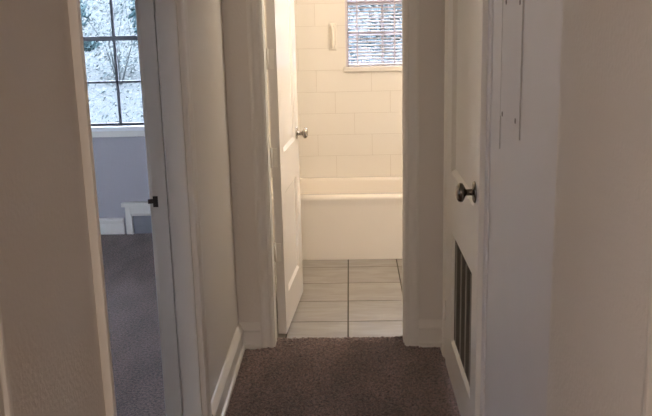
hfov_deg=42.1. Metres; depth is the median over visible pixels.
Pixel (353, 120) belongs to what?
wall
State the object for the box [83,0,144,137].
window
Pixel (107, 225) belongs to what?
baseboard
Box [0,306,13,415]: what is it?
trim
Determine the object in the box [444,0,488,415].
door
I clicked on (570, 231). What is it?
wall
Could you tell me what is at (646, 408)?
trim
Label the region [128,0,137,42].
tree
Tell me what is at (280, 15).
door
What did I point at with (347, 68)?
window
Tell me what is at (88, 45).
tree
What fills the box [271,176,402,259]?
bathtub
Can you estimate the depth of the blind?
5.67 m
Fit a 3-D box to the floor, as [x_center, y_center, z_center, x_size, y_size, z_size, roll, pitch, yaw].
[-1.323,1.256,1.819,7.200,0.065,8.870,-1,14,2]
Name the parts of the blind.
ladder cord, rail, ladder cord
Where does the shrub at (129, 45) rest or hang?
on the hillside
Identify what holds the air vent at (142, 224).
in the wall at (121, 173)
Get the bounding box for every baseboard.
[99,202,150,234]
[211,322,244,415]
[239,322,260,349]
[419,319,441,346]
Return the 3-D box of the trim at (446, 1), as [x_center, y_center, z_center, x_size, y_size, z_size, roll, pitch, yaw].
[0.560,-0.237,3.151,0.130,2.129,1.074,-1,14,2]
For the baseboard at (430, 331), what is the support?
attached to the wall at (431, 12)
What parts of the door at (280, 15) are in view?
knob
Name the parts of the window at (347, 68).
sill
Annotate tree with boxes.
[80,0,100,51]
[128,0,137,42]
[348,4,401,63]
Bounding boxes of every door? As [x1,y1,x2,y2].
[266,0,307,333]
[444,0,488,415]
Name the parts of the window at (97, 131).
sill, casing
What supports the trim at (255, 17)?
attached to the wall at (431, 12)
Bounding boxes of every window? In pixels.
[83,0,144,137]
[344,0,401,71]
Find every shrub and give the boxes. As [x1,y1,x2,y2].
[82,0,139,84]
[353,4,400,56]
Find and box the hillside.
[81,0,401,122]
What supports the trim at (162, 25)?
attached to the wall at (48, 305)
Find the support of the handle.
attached to the wall at (353, 120)
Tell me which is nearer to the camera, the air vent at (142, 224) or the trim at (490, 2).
the trim at (490, 2)
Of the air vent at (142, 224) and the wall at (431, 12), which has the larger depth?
the air vent at (142, 224)
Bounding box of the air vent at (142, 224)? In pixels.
[133,216,151,233]
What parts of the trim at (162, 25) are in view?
strike plate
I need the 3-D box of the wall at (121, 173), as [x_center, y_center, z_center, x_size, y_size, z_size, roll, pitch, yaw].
[-2.796,-0.429,3.621,4.439,2.440,4.890,-1,14,2]
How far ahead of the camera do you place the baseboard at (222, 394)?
3.57 m
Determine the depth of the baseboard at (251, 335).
4.01 m
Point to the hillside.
(103, 104)
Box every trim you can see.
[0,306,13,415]
[67,0,211,415]
[246,0,418,347]
[442,0,448,356]
[480,0,493,415]
[641,262,651,415]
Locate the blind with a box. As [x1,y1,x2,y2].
[347,0,401,65]
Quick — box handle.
[329,23,336,50]
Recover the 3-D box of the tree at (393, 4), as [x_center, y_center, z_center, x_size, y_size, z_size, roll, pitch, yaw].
[0.816,-2.018,10.851,1.795,3.456,1.095,-4,14,-12]
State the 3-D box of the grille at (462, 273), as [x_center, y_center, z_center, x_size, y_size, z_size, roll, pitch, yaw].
[0.528,0.396,3.250,0.013,0.438,0.499,-1,14,2]
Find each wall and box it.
[0,0,237,415]
[91,124,149,233]
[222,0,444,321]
[264,0,401,177]
[484,0,651,415]
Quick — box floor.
[101,233,460,415]
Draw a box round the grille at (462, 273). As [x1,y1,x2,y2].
[454,240,471,386]

